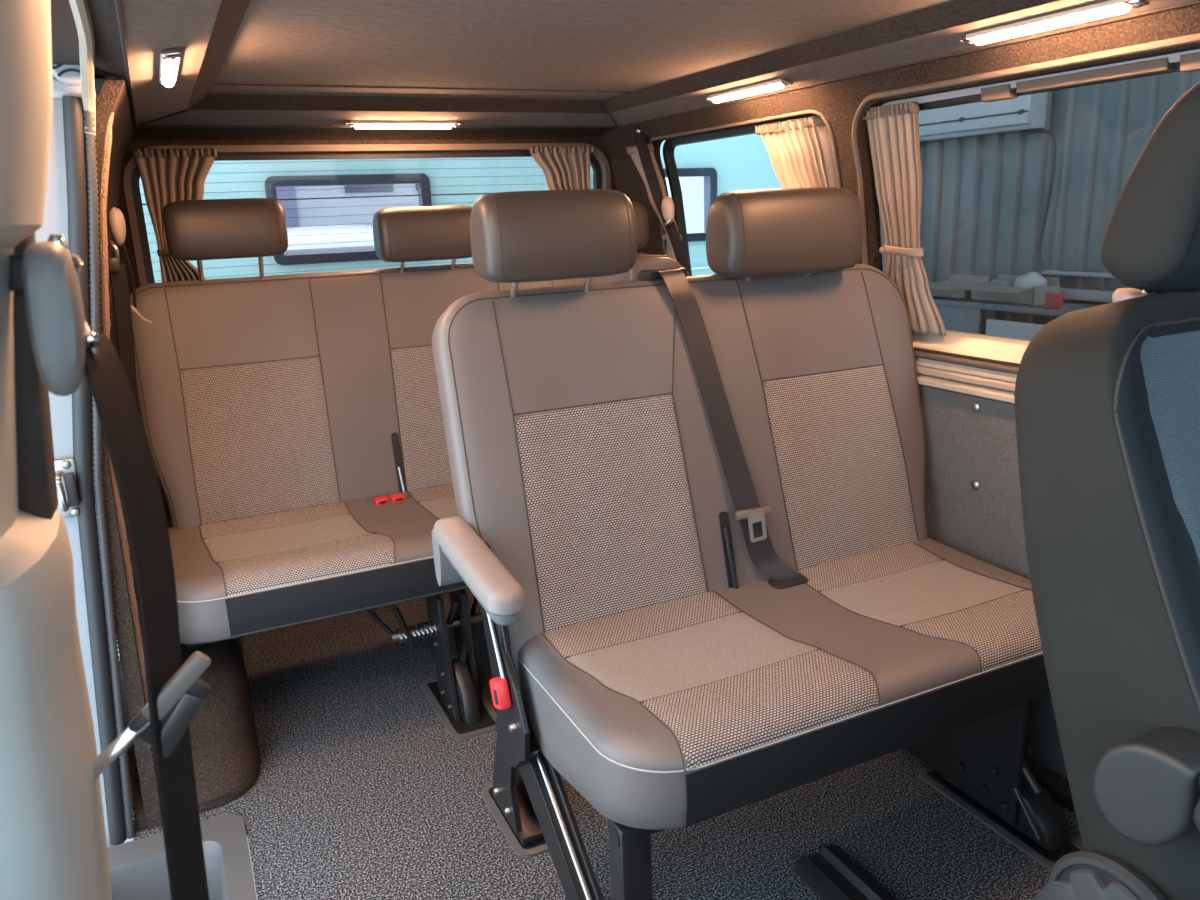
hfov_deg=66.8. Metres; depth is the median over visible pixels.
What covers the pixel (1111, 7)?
light bar
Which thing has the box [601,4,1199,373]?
window frame
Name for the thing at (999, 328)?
board
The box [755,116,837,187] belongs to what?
curtain
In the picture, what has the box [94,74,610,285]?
window
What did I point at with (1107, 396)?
seat
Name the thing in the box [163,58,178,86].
diffuser
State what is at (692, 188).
window
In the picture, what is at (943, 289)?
cardboard box
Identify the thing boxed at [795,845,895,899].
rail
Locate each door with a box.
[35,0,135,847]
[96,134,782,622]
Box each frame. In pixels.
[421,677,497,739]
[481,782,548,857]
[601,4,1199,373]
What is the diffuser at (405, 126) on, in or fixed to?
attached to the light bar at (358, 124)
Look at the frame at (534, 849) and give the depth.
1.82 m
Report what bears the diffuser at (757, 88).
attached to the light bar at (776, 84)
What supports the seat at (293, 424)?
on the floor at (361, 790)
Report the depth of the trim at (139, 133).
2.66 m
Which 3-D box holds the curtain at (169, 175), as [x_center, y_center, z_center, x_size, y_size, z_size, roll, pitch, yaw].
[-1.156,-0.601,2.557,0.210,0.467,0.055,-9,16,-24]
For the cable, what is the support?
attached to the wall at (984, 197)
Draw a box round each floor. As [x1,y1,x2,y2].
[108,641,257,899]
[133,588,1081,899]
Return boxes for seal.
[94,76,161,829]
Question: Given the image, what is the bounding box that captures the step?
[107,814,256,899]
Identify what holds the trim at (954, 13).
attached to the window frame at (838, 101)
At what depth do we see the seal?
1.79 m
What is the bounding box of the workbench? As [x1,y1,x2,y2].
[933,297,1098,334]
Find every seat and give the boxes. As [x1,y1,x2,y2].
[130,198,648,724]
[432,187,1070,899]
[1014,82,1199,899]
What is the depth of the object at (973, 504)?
1.93 m
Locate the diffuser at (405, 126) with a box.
[355,124,450,128]
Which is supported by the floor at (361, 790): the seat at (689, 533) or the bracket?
the seat at (689, 533)
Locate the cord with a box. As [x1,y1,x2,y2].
[131,305,151,323]
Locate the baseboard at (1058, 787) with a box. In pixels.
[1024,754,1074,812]
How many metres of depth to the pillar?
0.62 m
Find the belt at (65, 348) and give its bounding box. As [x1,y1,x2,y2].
[9,234,210,899]
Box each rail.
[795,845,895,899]
[918,765,1083,869]
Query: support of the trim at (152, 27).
attached to the window frame at (838, 101)
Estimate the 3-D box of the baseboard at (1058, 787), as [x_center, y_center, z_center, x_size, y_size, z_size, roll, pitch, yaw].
[0.726,0.590,2.301,0.047,0.052,2.550,-9,16,-24]
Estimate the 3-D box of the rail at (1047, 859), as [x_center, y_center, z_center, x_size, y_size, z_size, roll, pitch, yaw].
[0.802,0.725,1.832,0.113,0.008,0.355,-9,16,-24]
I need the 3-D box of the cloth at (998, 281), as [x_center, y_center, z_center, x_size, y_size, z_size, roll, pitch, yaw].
[1.715,-0.690,3.883,0.106,0.086,0.116,3,16,18]
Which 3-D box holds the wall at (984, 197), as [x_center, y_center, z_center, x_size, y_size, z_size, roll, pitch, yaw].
[2.593,-0.787,2.340,0.064,3.470,8.192,-9,16,-24]
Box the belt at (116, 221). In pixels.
[108,207,137,406]
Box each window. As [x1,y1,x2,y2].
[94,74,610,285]
[276,177,709,268]
[649,110,840,271]
[852,33,1199,373]
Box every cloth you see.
[989,278,1014,285]
[1013,272,1046,287]
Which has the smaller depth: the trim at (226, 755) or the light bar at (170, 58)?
the light bar at (170, 58)
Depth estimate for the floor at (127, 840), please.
2.50 m
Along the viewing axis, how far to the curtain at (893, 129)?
1.98 m
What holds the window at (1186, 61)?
in the window frame at (838, 101)
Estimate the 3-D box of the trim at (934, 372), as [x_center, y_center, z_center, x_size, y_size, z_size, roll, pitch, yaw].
[0.916,-0.093,1.680,0.065,0.018,1.290,-9,16,-24]
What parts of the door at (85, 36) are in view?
striker plate, header trim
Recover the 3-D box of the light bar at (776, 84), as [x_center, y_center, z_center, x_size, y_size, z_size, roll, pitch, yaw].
[0.346,-0.844,2.143,0.029,0.019,0.324,-9,16,-24]
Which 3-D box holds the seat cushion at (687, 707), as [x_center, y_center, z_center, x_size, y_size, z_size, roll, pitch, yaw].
[0.390,0.393,1.682,1.018,0.187,0.516,-9,16,-24]
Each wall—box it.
[118,139,615,527]
[829,71,1199,334]
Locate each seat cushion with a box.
[168,491,468,643]
[518,538,1042,829]
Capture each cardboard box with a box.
[928,274,988,299]
[957,274,1059,305]
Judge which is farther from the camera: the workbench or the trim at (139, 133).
the workbench
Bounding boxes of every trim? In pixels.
[100,112,155,769]
[114,0,1194,125]
[119,639,260,829]
[120,502,142,645]
[130,106,616,140]
[188,0,1059,112]
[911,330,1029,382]
[916,365,1015,391]
[917,374,1013,403]
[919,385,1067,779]
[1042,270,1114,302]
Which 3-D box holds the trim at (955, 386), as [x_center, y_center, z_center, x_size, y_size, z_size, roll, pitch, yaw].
[0.903,-0.079,1.711,0.068,0.021,1.350,-9,16,-24]
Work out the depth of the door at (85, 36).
1.64 m
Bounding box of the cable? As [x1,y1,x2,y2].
[1023,129,1055,276]
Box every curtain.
[133,148,217,281]
[529,145,593,189]
[626,144,681,259]
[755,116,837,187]
[863,101,945,335]
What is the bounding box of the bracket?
[489,789,545,848]
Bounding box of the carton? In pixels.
[1044,293,1063,308]
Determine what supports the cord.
attached to the seal
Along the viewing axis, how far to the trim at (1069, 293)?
3.63 m
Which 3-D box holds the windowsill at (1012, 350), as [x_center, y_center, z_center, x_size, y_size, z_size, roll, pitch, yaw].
[0.923,-0.138,1.661,0.065,0.074,1.270,-9,16,-24]
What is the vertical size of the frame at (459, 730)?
0.008 m
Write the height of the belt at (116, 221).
0.695 m
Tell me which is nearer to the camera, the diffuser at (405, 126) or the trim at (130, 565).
the trim at (130, 565)
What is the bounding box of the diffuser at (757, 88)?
[712,84,783,102]
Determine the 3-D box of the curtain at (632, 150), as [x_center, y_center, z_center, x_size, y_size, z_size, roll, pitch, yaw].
[0.200,-0.700,2.841,0.102,0.490,0.302,-9,16,-24]
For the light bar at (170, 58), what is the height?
0.019 m
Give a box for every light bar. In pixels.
[159,48,180,86]
[344,121,460,128]
[706,78,792,102]
[960,0,1149,44]
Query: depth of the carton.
3.53 m
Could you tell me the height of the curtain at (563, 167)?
0.467 m
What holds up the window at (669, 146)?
in the window frame at (838, 101)
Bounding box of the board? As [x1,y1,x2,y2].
[986,319,1044,340]
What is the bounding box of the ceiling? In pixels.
[210,0,952,99]
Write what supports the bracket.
on the frame at (534, 849)
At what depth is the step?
1.80 m
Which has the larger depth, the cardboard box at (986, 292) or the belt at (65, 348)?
the cardboard box at (986, 292)
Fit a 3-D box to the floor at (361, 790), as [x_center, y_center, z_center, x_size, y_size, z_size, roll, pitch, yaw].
[-0.029,0.745,1.948,1.750,0.030,2.720,-9,16,-24]
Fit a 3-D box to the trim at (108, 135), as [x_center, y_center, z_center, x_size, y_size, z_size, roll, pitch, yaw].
[-0.888,0.079,1.755,0.128,1.382,0.015,-9,16,-24]
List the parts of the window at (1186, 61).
frame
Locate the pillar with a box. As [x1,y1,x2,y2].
[0,0,111,899]
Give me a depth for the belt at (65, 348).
0.70 m
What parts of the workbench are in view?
panel, leg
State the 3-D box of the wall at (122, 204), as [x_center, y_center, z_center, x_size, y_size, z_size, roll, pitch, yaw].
[-0.628,-0.281,2.965,1.780,1.520,0.106,-9,16,-24]
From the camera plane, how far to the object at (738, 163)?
4.11 m
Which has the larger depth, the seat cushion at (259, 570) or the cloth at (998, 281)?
the cloth at (998, 281)
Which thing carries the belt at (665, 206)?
attached to the window frame at (838, 101)
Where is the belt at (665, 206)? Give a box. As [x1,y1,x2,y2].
[633,127,691,275]
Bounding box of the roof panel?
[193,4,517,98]
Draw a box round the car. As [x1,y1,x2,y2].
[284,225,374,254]
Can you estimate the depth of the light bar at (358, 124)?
2.54 m
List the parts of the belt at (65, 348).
tongue blade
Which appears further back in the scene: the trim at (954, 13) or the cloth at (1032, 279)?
the cloth at (1032, 279)
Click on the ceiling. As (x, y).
(573, 45)

